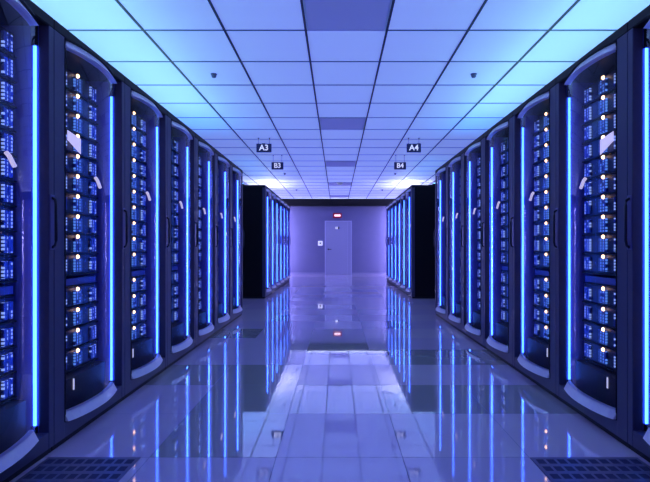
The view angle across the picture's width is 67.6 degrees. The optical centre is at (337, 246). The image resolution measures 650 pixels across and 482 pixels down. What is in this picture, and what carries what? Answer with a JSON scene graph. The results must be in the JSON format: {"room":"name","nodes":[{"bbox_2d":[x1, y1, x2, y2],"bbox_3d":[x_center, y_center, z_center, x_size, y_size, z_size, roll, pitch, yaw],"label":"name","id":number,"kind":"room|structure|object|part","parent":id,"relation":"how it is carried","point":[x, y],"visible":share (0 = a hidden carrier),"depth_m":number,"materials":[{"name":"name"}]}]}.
{"room":"server room","nodes":[
{"label":"server room","id":0,"kind":"room"},
{"bbox_2d":[10,275,649,481],"bbox_3d":[0.035,1.050,7.830,4.970,0.100,18.860,0,0,0],"label":"floor","id":1,"kind":"structure","parent":0,"point":[320,378],"depth_m":2.96,"materials":[{"name":"blue"}]},
{"bbox_2d":[0,0,57,481],"bbox_3d":[-1.823,-0.075,1.970,1.014,2.150,0.784,0,0,0],"label":"tall cabinet","id":2,"kind":"object","parent":1,"relation":"on","point":[28,202],"visible":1,"depth_m":2.32,"materials":[{"name":"black metal"}]},
{"bbox_3d":[-1.706,0.210,1.958,0.349,0.050,0.688,0,0,0],"label":"blanking plate","id":3,"kind":"part","parent":2,"relation":"part of","materials":[{"name":"blue"}]},
{"bbox_2d":[4,151,16,167],"bbox_3d":[-1.452,-0.388,2.155,0.024,0.069,0.064,0,0,0],"label":"handle","id":4,"kind":"object","parent":2,"relation":"attached to","point":[9,156],"depth_m":2.15,"materials":[{"name":"white"}]},
{"bbox_3d":[-1.677,0.834,1.950,0.405,0.211,0.706,0,0,0],"label":"panel","id":5,"kind":"part","parent":2,"relation":"part of","materials":[{"name":"grey metal"}]},
{"bbox_3d":[-1.363,-0.083,1.943,0.058,1.950,0.544,0,0,0],"label":"door","id":6,"kind":"part","parent":2,"relation":"part of","materials":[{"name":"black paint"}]},
{"bbox_3d":[-1.377,-0.117,2.343,0.005,0.265,0.036,0,0,0],"label":"handle","id":7,"kind":"part","parent":2,"relation":"part of","materials":[{"name":"blue"}]},
{"bbox_2d":[15,457,139,481],"bbox_3d":[-1.148,0.998,1.995,0.436,0.003,0.596,0,0,0],"label":"floor grate","id":8,"kind":"object","parent":1,"relation":"on","point":[52,469],"depth_m":2.17,"materials":[{"name":"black metal"}]},
{"bbox_2d":[51,19,127,450],"bbox_3d":[-1.823,-0.075,2.758,1.014,2.150,0.784,0,0,0],"label":"tall cabinet","id":9,"kind":"object","parent":1,"relation":"on","point":[88,90],"visible":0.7,"depth_m":2.93,"materials":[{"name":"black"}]},
{"bbox_3d":[-1.706,0.210,2.746,0.349,0.050,0.688,0,0,0],"label":"blanking plate","id":10,"kind":"part","parent":9,"relation":"part of","materials":[{"name":"blue"}]},
{"bbox_3d":[-1.677,0.834,2.737,0.405,0.211,0.706,0,0,0],"label":"panel","id":11,"kind":"part","parent":9,"relation":"part of","materials":[{"name":"grey metal"}]},
{"bbox_3d":[-1.363,-0.083,2.730,0.058,1.950,0.544,0,0,0],"label":"door","id":12,"kind":"part","parent":9,"relation":"part of","materials":[{"name":"black paint"}]},
{"bbox_2d":[94,177,101,188],"bbox_3d":[-1.452,-0.388,2.942,0.024,0.069,0.064,0,0,0],"label":"handle","id":13,"kind":"object","parent":9,"relation":"attached to","point":[96,179],"depth_m":2.93,"materials":[{"name":"white"}]},
{"bbox_3d":[-1.377,-0.117,3.130,0.005,0.265,0.036,0,0,0],"label":"handle","id":14,"kind":"part","parent":9,"relation":"part of","materials":[{"name":"blue"}]},
{"bbox_2d":[123,76,169,399],"bbox_3d":[-1.823,-0.075,3.545,1.014,2.150,0.784,0,0,0],"label":"tall cabinet","id":15,"kind":"object","parent":1,"relation":"on","point":[145,119],"visible":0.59,"depth_m":3.79,"materials":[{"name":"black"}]},
{"bbox_3d":[-1.706,0.210,3.533,0.349,0.050,0.688,0,0,0],"label":"blanking plate","id":16,"kind":"part","parent":15,"relation":"part of","materials":[{"name":"blue metal"}]},
{"bbox_3d":[-1.677,0.834,3.524,0.405,0.211,0.706,0,0,0],"label":"panel","id":17,"kind":"part","parent":15,"relation":"part of","materials":[{"name":"grey metal"}]},
{"bbox_3d":[-1.363,-0.083,3.518,0.058,1.950,0.544,0,0,0],"label":"door","id":18,"kind":"part","parent":15,"relation":"part of","materials":[{"name":"black paint"}]},
{"bbox_3d":[-1.357,-0.085,3.518,0.046,1.846,0.543,0,0,0],"label":"glass pane","id":19,"kind":"part","parent":15,"relation":"part of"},
{"bbox_3d":[-1.377,-0.117,3.917,0.005,0.265,0.036,0,0,0],"label":"handle","id":20,"kind":"part","parent":15,"relation":"part of","materials":[{"name":"blue"}]},
{"bbox_2d":[166,110,197,368],"bbox_3d":[-1.823,-0.075,4.332,1.014,2.150,0.784,0,0,0],"label":"tall cabinet","id":21,"kind":"object","parent":1,"relation":"on","point":[180,138],"visible":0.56,"depth_m":4.63,"materials":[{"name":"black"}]},
{"bbox_3d":[-1.677,0.834,4.312,0.405,0.211,0.706,0,0,0],"label":"panel","id":22,"kind":"part","parent":21,"relation":"part of","materials":[{"name":"grey"}]},
{"bbox_3d":[-1.363,-0.083,4.305,0.058,1.950,0.544,0,0,0],"label":"door","id":23,"kind":"part","parent":21,"relation":"part of","materials":[{"name":"black paint"}]},
{"bbox_3d":[-1.357,-0.085,4.306,0.046,1.846,0.543,0,0,0],"label":"glass pane","id":24,"kind":"part","parent":21,"relation":"part of","materials":[{"name":"blue glass"}]},
{"bbox_3d":[-1.377,-0.117,4.705,0.005,0.265,0.036,0,0,0],"label":"handle","id":25,"kind":"part","parent":21,"relation":"part of","materials":[{"name":"blue"}]},
{"bbox_2d":[194,133,217,348],"bbox_3d":[-1.823,-0.075,5.120,1.014,2.150,0.784,0,0,0],"label":"tall cabinet","id":26,"kind":"object","parent":1,"relation":"on","point":[205,154],"visible":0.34,"depth_m":5.46,"materials":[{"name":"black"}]},
{"bbox_3d":[-1.677,0.834,5.099,0.405,0.211,0.706,0,0,0],"label":"panel","id":27,"kind":"part","parent":26,"relation":"part of","materials":[{"name":"grey"}]},
{"bbox_3d":[-1.363,-0.083,5.092,0.058,1.950,0.544,0,0,0],"label":"door","id":28,"kind":"part","parent":26,"relation":"part of","materials":[{"name":"black paint"}]},
{"bbox_3d":[-1.357,-0.085,5.093,0.046,1.846,0.543,0,0,0],"label":"glass pane","id":29,"kind":"part","parent":26,"relation":"part of","materials":[{"name":"blue glass"}]},
{"bbox_2d":[215,150,232,333],"bbox_3d":[-1.823,-0.075,5.907,1.014,2.150,0.784,0,0,0],"label":"tall cabinet","id":30,"kind":"object","parent":1,"relation":"on","point":[223,164],"visible":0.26,"depth_m":6.26,"materials":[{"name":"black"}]},
{"bbox_3d":[-1.677,0.834,5.886,0.405,0.211,0.706,0,0,0],"label":"panel","id":31,"kind":"part","parent":30,"relation":"part of","materials":[{"name":"grey"}]},
{"bbox_3d":[-1.357,-0.085,5.880,0.046,1.846,0.543,0,0,0],"label":"glass pane","id":32,"kind":"part","parent":30,"relation":"part of","materials":[{"name":"blue glass"}]},
{"bbox_2d":[230,162,243,322],"bbox_3d":[-1.823,-0.075,6.694,1.014,2.150,0.784,0,0,0],"label":"tall cabinet","id":33,"kind":"object","parent":1,"relation":"on","point":[236,172],"visible":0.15,"depth_m":7.05,"materials":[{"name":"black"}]},
{"bbox_3d":[-1.363,-0.083,6.667,0.058,1.950,0.544,0,0,0],"label":"door","id":34,"kind":"part","parent":33,"relation":"part of","materials":[{"name":"black paint"}]},
{"bbox_2d":[243,183,271,298],"bbox_3d":[-1.823,-0.113,9.717,1.014,2.225,0.792,0,0,0],"label":"tall cabinet","id":35,"kind":"object","parent":1,"relation":"on","point":[257,233],"visible":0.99,"depth_m":9.32,"materials":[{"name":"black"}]},
{"bbox_3d":[-1.409,-0.082,9.717,0.058,2.102,0.792,0,0,0],"label":"frame","id":36,"kind":"part","parent":35,"relation":"part of","materials":[{"name":"blue metal"}]},
{"bbox_3d":[-1.357,-0.123,9.691,0.046,1.911,0.548,0,0,0],"label":"glass pane","id":37,"kind":"part","parent":35,"relation":"part of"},
{"bbox_2d":[270,190,276,293],"bbox_3d":[-1.823,-0.113,10.512,1.014,2.225,0.792,0,0,0],"label":"tall cabinet","id":38,"kind":"object","parent":1,"relation":"on","point":[273,195],"visible":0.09,"depth_m":10.86,"materials":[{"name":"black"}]},
{"bbox_3d":[-1.409,-0.082,10.512,0.058,2.102,0.792,0,0,0],"label":"frame","id":39,"kind":"part","parent":38,"relation":"part of","materials":[{"name":"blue metal"}]},
{"bbox_3d":[-1.357,-0.123,10.485,0.046,1.911,0.548,0,0,0],"label":"glass pane","id":40,"kind":"part","parent":38,"relation":"part of","materials":[{"name":"blue glass"}]},
{"bbox_2d":[275,195,280,290],"bbox_3d":[-1.823,-0.113,11.307,1.014,2.225,0.792,0,0,0],"label":"tall cabinet","id":41,"kind":"object","parent":1,"relation":"on","point":[278,200],"visible":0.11,"depth_m":11.52,"materials":[{"name":"blue"}]},
{"bbox_3d":[-1.409,-0.082,11.307,0.058,2.102,0.792,0,0,0],"label":"frame","id":42,"kind":"part","parent":41,"relation":"part of","materials":[{"name":"blue metal"}]},
{"bbox_3d":[-1.363,-0.121,11.279,0.058,2.018,0.550,0,0,0],"label":"door","id":43,"kind":"part","parent":41,"relation":"part of","materials":[{"name":"black paint"}]},
{"bbox_3d":[-1.357,-0.123,11.280,0.046,1.911,0.548,0,0,0],"label":"glass pane","id":44,"kind":"part","parent":41,"relation":"part of","materials":[{"name":"blue glass"}]},
{"bbox_2d":[279,198,284,287],"bbox_3d":[-1.823,-0.113,12.102,1.014,2.225,0.792,0,0,0],"label":"tall cabinet","id":45,"kind":"object","parent":1,"relation":"on","point":[282,237],"visible":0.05,"depth_m":12.26,"materials":[{"name":"blue"}]},
{"bbox_3d":[-1.409,-0.082,12.102,0.058,2.102,0.792,0,0,0],"label":"frame","id":46,"kind":"part","parent":45,"relation":"part of","materials":[{"name":"blue metal"}]},
{"bbox_3d":[-1.363,-0.121,12.074,0.058,2.018,0.550,0,0,0],"label":"door","id":47,"kind":"part","parent":45,"relation":"part of","materials":[{"name":"black paint"}]},
{"bbox_3d":[-1.357,-0.123,12.075,0.046,1.911,0.548,0,0,0],"label":"glass pane","id":48,"kind":"part","parent":45,"relation":"part of","materials":[{"name":"blue glass"}]},
{"bbox_2d":[283,201,287,284],"bbox_3d":[-1.823,-0.113,12.896,1.014,2.225,0.792,0,0,0],"label":"tall cabinet","id":49,"kind":"object","parent":1,"relation":"on","point":[285,204],"visible":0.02,"depth_m":13.25,"materials":[{"name":"blue"}]},
{"bbox_3d":[-1.409,-0.082,12.896,0.058,2.102,0.792,0,0,0],"label":"frame","id":50,"kind":"part","parent":49,"relation":"part of","materials":[{"name":"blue metal"}]},
{"bbox_3d":[-1.357,-0.123,12.869,0.046,1.911,0.548,0,0,0],"label":"glass pane","id":51,"kind":"part","parent":49,"relation":"part of","materials":[{"name":"glass"}]},
{"bbox_2d":[286,204,290,282],"bbox_3d":[-1.823,-0.113,13.691,1.014,2.225,0.792,0,0,0],"label":"tall cabinet","id":52,"kind":"object","parent":1,"relation":"on","point":[288,206],"visible":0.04,"depth_m":14.04,"materials":[{"name":"blue"}]},
{"bbox_3d":[-1.409,-0.082,13.691,0.058,2.102,0.792,0,0,0],"label":"frame","id":53,"kind":"part","parent":52,"relation":"part of","materials":[{"name":"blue metal"}]},
{"bbox_3d":[-1.357,-0.123,13.664,0.046,1.911,0.548,0,0,0],"label":"glass pane","id":54,"kind":"part","parent":52,"relation":"part of","materials":[{"name":"blue glass"}]},
{"bbox_2d":[386,204,389,282],"bbox_3d":[1.875,-0.113,13.691,1.014,2.225,0.792,0,0,0],"label":"tall cabinet","id":55,"kind":"object","parent":1,"relation":"on","point":[387,206],"visible":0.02,"depth_m":14.04,"materials":[{"name":"blue"}]},
{"bbox_3d":[1.409,-0.123,13.664,0.046,1.911,0.548,0,0,0],"label":"glass pane","id":56,"kind":"part","parent":55,"relation":"part of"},
{"bbox_3d":[1.461,-0.082,13.691,0.058,2.102,0.792,0,0,0],"label":"frame","id":57,"kind":"part","parent":55,"relation":"part of","materials":[{"name":"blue metal"}]},
{"bbox_2d":[388,201,392,284],"bbox_3d":[1.875,-0.113,12.896,1.014,2.225,0.792,0,0,0],"label":"tall cabinet","id":58,"kind":"object","parent":1,"relation":"on","point":[390,239],"visible":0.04,"depth_m":12.86,"materials":[{"name":"blue"}]},
{"bbox_3d":[1.409,-0.123,12.869,0.046,1.911,0.548,0,0,0],"label":"glass pane","id":59,"kind":"part","parent":58,"relation":"part of","materials":[{"name":"glass"}]},
{"bbox_2d":[392,198,396,287],"bbox_3d":[1.875,-0.113,12.102,1.014,2.225,0.792,0,0,0],"label":"tall cabinet","id":60,"kind":"object","parent":1,"relation":"on","point":[394,203],"visible":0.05,"depth_m":12.45,"materials":[{"name":"blue"}]},
{"bbox_2d":[395,194,400,289],"bbox_3d":[1.875,-0.113,11.307,1.014,2.225,0.792,0,0,0],"label":"tall cabinet","id":61,"kind":"object","parent":1,"relation":"on","point":[398,236],"visible":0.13,"depth_m":11.65,"materials":[{"name":"blue"}]},
{"bbox_3d":[1.461,-0.082,11.307,0.058,2.102,0.792,0,0,0],"label":"frame","id":62,"kind":"part","parent":61,"relation":"part of","materials":[{"name":"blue metal"}]},
{"bbox_2d":[400,190,405,293],"bbox_3d":[1.875,-0.113,10.512,1.014,2.225,0.792,0,0,0],"label":"tall cabinet","id":63,"kind":"object","parent":1,"relation":"on","point":[403,195],"visible":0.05,"depth_m":10.87,"materials":[{"name":"blue"}]},
{"bbox_3d":[1.409,-0.123,10.485,0.046,1.911,0.548,0,0,0],"label":"glass pane","id":64,"kind":"part","parent":63,"relation":"part of","materials":[{"name":"blue glass"}]},
{"bbox_2d":[405,183,434,298],"bbox_3d":[1.875,-0.113,9.717,1.014,2.225,0.792,0,0,0],"label":"tall cabinet","id":65,"kind":"object","parent":1,"relation":"on","point":[420,199],"visible":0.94,"depth_m":9.32,"materials":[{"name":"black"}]},
{"bbox_3d":[1.409,-0.123,9.691,0.046,1.911,0.548,0,0,0],"label":"glass pane","id":66,"kind":"part","parent":65,"relation":"part of","materials":[{"name":"blue glass"}]},
{"bbox_3d":[1.461,-0.082,9.717,0.058,2.102,0.792,0,0,0],"label":"frame","id":67,"kind":"part","parent":65,"relation":"part of","materials":[{"name":"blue metal"}]},
{"bbox_2d":[433,162,447,322],"bbox_3d":[1.875,-0.075,6.699,1.014,2.150,0.780,0,0,0],"label":"tall cabinet","id":68,"kind":"object","parent":1,"relation":"on","point":[441,172],"visible":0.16,"depth_m":7.05,"materials":[{"name":"blue"}]},
{"bbox_3d":[1.415,-0.083,6.671,0.058,1.950,0.542,0,0,0],"label":"door","id":69,"kind":"part","parent":68,"relation":"part of","materials":[{"name":"black paint"}]},
{"bbox_2d":[445,150,463,333],"bbox_3d":[1.875,-0.075,5.915,1.014,2.150,0.780,0,0,0],"label":"tall cabinet","id":70,"kind":"object","parent":1,"relation":"on","point":[455,164],"visible":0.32,"depth_m":6.27,"materials":[{"name":"blue"}]},
{"bbox_3d":[1.730,0.834,5.895,0.405,0.211,0.702,0,0,0],"label":"panel","id":71,"kind":"part","parent":70,"relation":"part of","materials":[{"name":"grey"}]},
{"bbox_2d":[461,133,484,347],"bbox_3d":[1.875,-0.075,5.133,1.014,2.150,0.780,0,0,0],"label":"tall cabinet","id":72,"kind":"object","parent":1,"relation":"on","point":[473,154],"visible":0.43,"depth_m":5.48,"materials":[{"name":"blue"}]},
{"bbox_3d":[1.409,-0.085,5.106,0.046,1.846,0.540,0,0,0],"label":"glass pane","id":73,"kind":"part","parent":72,"relation":"part of","materials":[{"name":"blue glass"}]},
{"bbox_3d":[1.415,-0.083,5.105,0.058,1.950,0.542,0,0,0],"label":"door","id":74,"kind":"part","parent":72,"relation":"part of","materials":[{"name":"black paint"}]},
{"bbox_3d":[1.730,0.834,5.112,0.405,0.211,0.702,0,0,0],"label":"panel","id":75,"kind":"part","parent":72,"relation":"part of","materials":[{"name":"grey"}]},
{"bbox_2d":[481,111,513,367],"bbox_3d":[1.875,-0.075,4.349,1.014,2.150,0.780,0,0,0],"label":"tall cabinet","id":76,"kind":"object","parent":1,"relation":"on","point":[498,140],"visible":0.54,"depth_m":4.69,"materials":[{"name":"blue"}]},
{"bbox_3d":[1.429,-0.117,4.720,0.005,0.265,0.036,0,0,0],"label":"handle","id":77,"kind":"part","parent":76,"relation":"part of","materials":[{"name":"blue"}]},
{"bbox_3d":[1.409,-0.085,4.323,0.046,1.846,0.540,0,0,0],"label":"glass pane","id":78,"kind":"part","parent":76,"relation":"part of","materials":[{"name":"blue glass"}]},
{"bbox_3d":[1.415,-0.083,4.322,0.058,1.950,0.542,0,0,0],"label":"door","id":79,"kind":"part","parent":76,"relation":"part of","materials":[{"name":"black paint"}]},
{"bbox_3d":[1.730,0.834,4.329,0.405,0.211,0.702,0,0,0],"label":"panel","id":80,"kind":"part","parent":76,"relation":"part of","materials":[{"name":"grey"}]},
{"bbox_3d":[1.758,0.210,4.338,0.349,0.050,0.685,0,0,0],"label":"blanking plate","id":81,"kind":"part","parent":76,"relation":"part of","materials":[{"name":"blue"}]},
{"bbox_2d":[510,78,557,398],"bbox_3d":[1.875,-0.075,3.567,1.014,2.150,0.780,0,0,0],"label":"tall cabinet","id":82,"kind":"object","parent":1,"relation":"on","point":[534,120],"visible":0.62,"depth_m":3.82,"materials":[{"name":"blue"}]},
{"bbox_3d":[1.429,-0.117,3.937,0.005,0.265,0.036,0,0,0],"label":"handle","id":83,"kind":"part","parent":82,"relation":"part of","materials":[{"name":"blue"}]},
{"bbox_3d":[1.409,-0.085,3.540,0.046,1.846,0.540,0,0,0],"label":"glass pane","id":84,"kind":"part","parent":82,"relation":"part of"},
{"bbox_3d":[1.415,-0.083,3.539,0.058,1.950,0.542,0,0,0],"label":"door","id":85,"kind":"part","parent":82,"relation":"part of","materials":[{"name":"black paint"}]},
{"bbox_3d":[1.730,0.834,3.546,0.405,0.211,0.702,0,0,0],"label":"panel","id":86,"kind":"part","parent":82,"relation":"part of","materials":[{"name":"grey"}]},
{"bbox_3d":[1.758,0.210,3.554,0.349,0.050,0.685,0,0,0],"label":"blanking plate","id":87,"kind":"part","parent":82,"relation":"part of","materials":[{"name":"blue"}]},
{"bbox_2d":[530,457,649,481],"bbox_3d":[1.165,0.998,1.995,0.506,0.003,0.596,0,0,0],"label":"floor grate","id":88,"kind":"object","parent":1,"relation":"on","point":[557,469],"depth_m":2.17,"materials":[{"name":"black metal"}]},
{"bbox_2d":[553,22,629,448],"bbox_3d":[1.875,-0.075,2.784,1.014,2.150,0.780,0,0,0],"label":"tall cabinet","id":89,"kind":"object","parent":1,"relation":"on","point":[592,93],"visible":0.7,"depth_m":2.96,"materials":[{"name":"blue"}]},
{"bbox_3d":[1.429,-0.117,3.154,0.005,0.265,0.036,0,0,0],"label":"handle","id":90,"kind":"part","parent":89,"relation":"part of","materials":[{"name":"blue"}]},
{"bbox_2d":[579,177,586,188],"bbox_3d":[1.504,-0.388,2.967,0.024,0.069,0.064,0,0,0],"label":"handle","id":91,"kind":"object","parent":89,"relation":"attached to","point":[584,179],"depth_m":2.96,"materials":[{"name":"white metal"}]},
{"bbox_3d":[1.415,-0.083,2.756,0.058,1.950,0.542,0,0,0],"label":"door","id":92,"kind":"part","parent":89,"relation":"part of","materials":[{"name":"black paint"}]},
{"bbox_3d":[1.730,0.834,2.763,0.405,0.211,0.702,0,0,0],"label":"panel","id":93,"kind":"part","parent":89,"relation":"part of","materials":[{"name":"grey metal"}]},
{"bbox_3d":[1.758,0.210,2.772,0.349,0.050,0.685,0,0,0],"label":"blanking plate","id":94,"kind":"part","parent":89,"relation":"part of","materials":[{"name":"blue"}]},
{"bbox_2d":[624,5,649,462],"bbox_3d":[1.875,-0.075,2.001,1.014,2.150,0.780,0,0,0],"label":"tall cabinet","id":95,"kind":"object","parent":1,"relation":"on","point":[637,203],"visible":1,"depth_m":2.35,"materials":[{"name":"black metal"}]},
{"bbox_3d":[1.429,-0.117,2.371,0.005,0.265,0.036,0,0,0],"label":"handle","id":96,"kind":"part","parent":95,"relation":"part of","materials":[{"name":"blue"}]},
{"bbox_2d":[281,198,394,272],"bbox_3d":[0.035,-0.355,17.310,5.170,2.910,0.100,0,0,0],"label":"wall","id":97,"kind":"structure","parent":0,"point":[307,223],"depth_m":17.26,"materials":[{"name":"paint"}]},
{"bbox_2d":[333,213,341,217],"bbox_3d":[0.008,-1.100,17.231,0.310,0.170,0.054,0,0,0],"label":"exit sign","id":98,"kind":"object","parent":97,"relation":"attached to","point":[335,215],"visible":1,"depth_m":17.21,"materials":[{"name":"red plastic"}]},
{"bbox_2d":[282,199,393,205],"bbox_3d":[0.035,-1.552,17.149,4.970,0.245,0.219,0,0,0],"label":"trim","id":99,"kind":"structure","parent":97,"relation":"attached to","point":[291,202],"depth_m":17.04,"materials":[{"name":"black paint"}]},
{"bbox_2d":[290,273,385,274],"bbox_3d":[0.035,0.965,17.250,4.970,0.070,0.020,0,0,0],"label":"baseboard","id":100,"kind":"structure","parent":97,"relation":"attached to","point":[290,273],"depth_m":17.24,"materials":[{"name":"blue"}]},
{"bbox_2d":[325,221,351,274],"bbox_3d":[0.038,0.043,17.215,0.956,1.915,0.087,0,0,0],"label":"door","id":101,"kind":"structure","parent":97,"relation":"in","point":[338,242],"depth_m":17.23,"materials":[{"name":"blue"}]},
{"bbox_2d":[31,0,649,197],"bbox_3d":[0.035,-1.760,7.830,4.970,0.100,18.860,0,0,0],"label":"ceiling","id":102,"kind":"structure","parent":0,"point":[71,14],"depth_m":4.71,"materials":[{"name":"white"}]},
{"bbox_2d":[256,138,271,151],"bbox_3d":[-1.147,-1.588,7.599,0.236,0.226,0.026,0,0,0],"label":"hanging sign","id":103,"kind":"object","parent":102,"relation":"hanging from","point":[259,147],"visible":1,"depth_m":7.59,"materials":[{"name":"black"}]},
{"bbox_2d":[271,155,282,169],"bbox_3d":[-1.113,-1.568,9.039,0.222,0.266,0.026,0,0,0],"label":"hanging sign","id":104,"kind":"object","parent":102,"relation":"hanging from","point":[274,165],"visible":1,"depth_m":9.03,"materials":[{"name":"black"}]},
{"bbox_2d":[328,183,350,185],"bbox_3d":[0.072,-1.704,13.247,0.616,0.011,0.633,0,0,0],"label":"ceiling panel","id":105,"kind":"object","parent":102,"relation":"attached to","point":[330,184],"visible":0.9,"depth_m":13.31,"materials":[{"name":"blue"}]},
{"bbox_2d":[330,195,348,197],"bbox_3d":[0.072,-1.704,16.494,0.616,0.011,0.633,0,0,0],"label":"ceiling panel","id":106,"kind":"object","parent":102,"relation":"attached to","point":[331,196],"visible":1,"depth_m":16.51,"materials":[{"name":"blue"}]},
{"bbox_2d":[325,161,355,166],"bbox_3d":[0.072,-1.704,10.000,0.616,0.011,0.633,0,0,0],"label":"ceiling panel","id":107,"kind":"object","parent":102,"relation":"attached to","point":[328,163],"visible":1,"depth_m":9.95,"materials":[{"name":"blue"}]},
{"bbox_3d":[0.072,-1.706,10.000,0.592,0.007,0.609,0,0,0],"label":"panel","id":108,"kind":"part","parent":107,"relation":"part of","materials":[{"name":"blue"}]},
{"bbox_2d":[68,30,615,185],"bbox_3d":[0.035,-1.708,7.727,4.970,0.005,18.197,0,0,0],"label":"trim","id":109,"kind":"structure","parent":102,"relation":"attached to","point":[68,30],"depth_m":5.78,"materials":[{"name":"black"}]},
{"bbox_2d":[319,118,365,129],"bbox_3d":[0.072,-1.704,6.753,0.616,0.011,0.633,0,0,0],"label":"ceiling panel","id":110,"kind":"object","parent":102,"relation":"attached to","point":[325,123],"visible":1,"depth_m":6.71,"materials":[{"name":"blue"}]},
{"bbox_2d":[115,0,579,198],"bbox_3d":[0.072,-1.706,7.830,4.501,0.008,18.860,0,0,0],"label":"trim","id":111,"kind":"structure","parent":102,"relation":"attached to","point":[117,1],"depth_m":4.66,"materials":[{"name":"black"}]},
{"bbox_2d":[303,0,391,30],"bbox_3d":[0.072,-1.704,3.506,0.616,0.011,0.633,0,0,0],"label":"ceiling panel","id":112,"kind":"object","parent":102,"relation":"attached to","point":[320,15],"visible":1,"depth_m":3.56,"materials":[{"name":"blue"}]},
{"bbox_2d":[394,155,405,169],"bbox_3d":[1.172,-1.568,9.039,0.222,0.266,0.026,0,0,0],"label":"hanging sign","id":113,"kind":"object","parent":102,"relation":"hanging from","point":[397,165],"visible":1,"depth_m":9.03,"materials":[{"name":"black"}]},
{"bbox_2d":[407,138,420,151],"bbox_3d":[1.200,-1.588,7.599,0.224,0.226,0.026,0,0,0],"label":"hanging sign","id":114,"kind":"object","parent":102,"relation":"hanging from","point":[410,147],"visible":1,"depth_m":7.59,"materials":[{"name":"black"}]}
]}

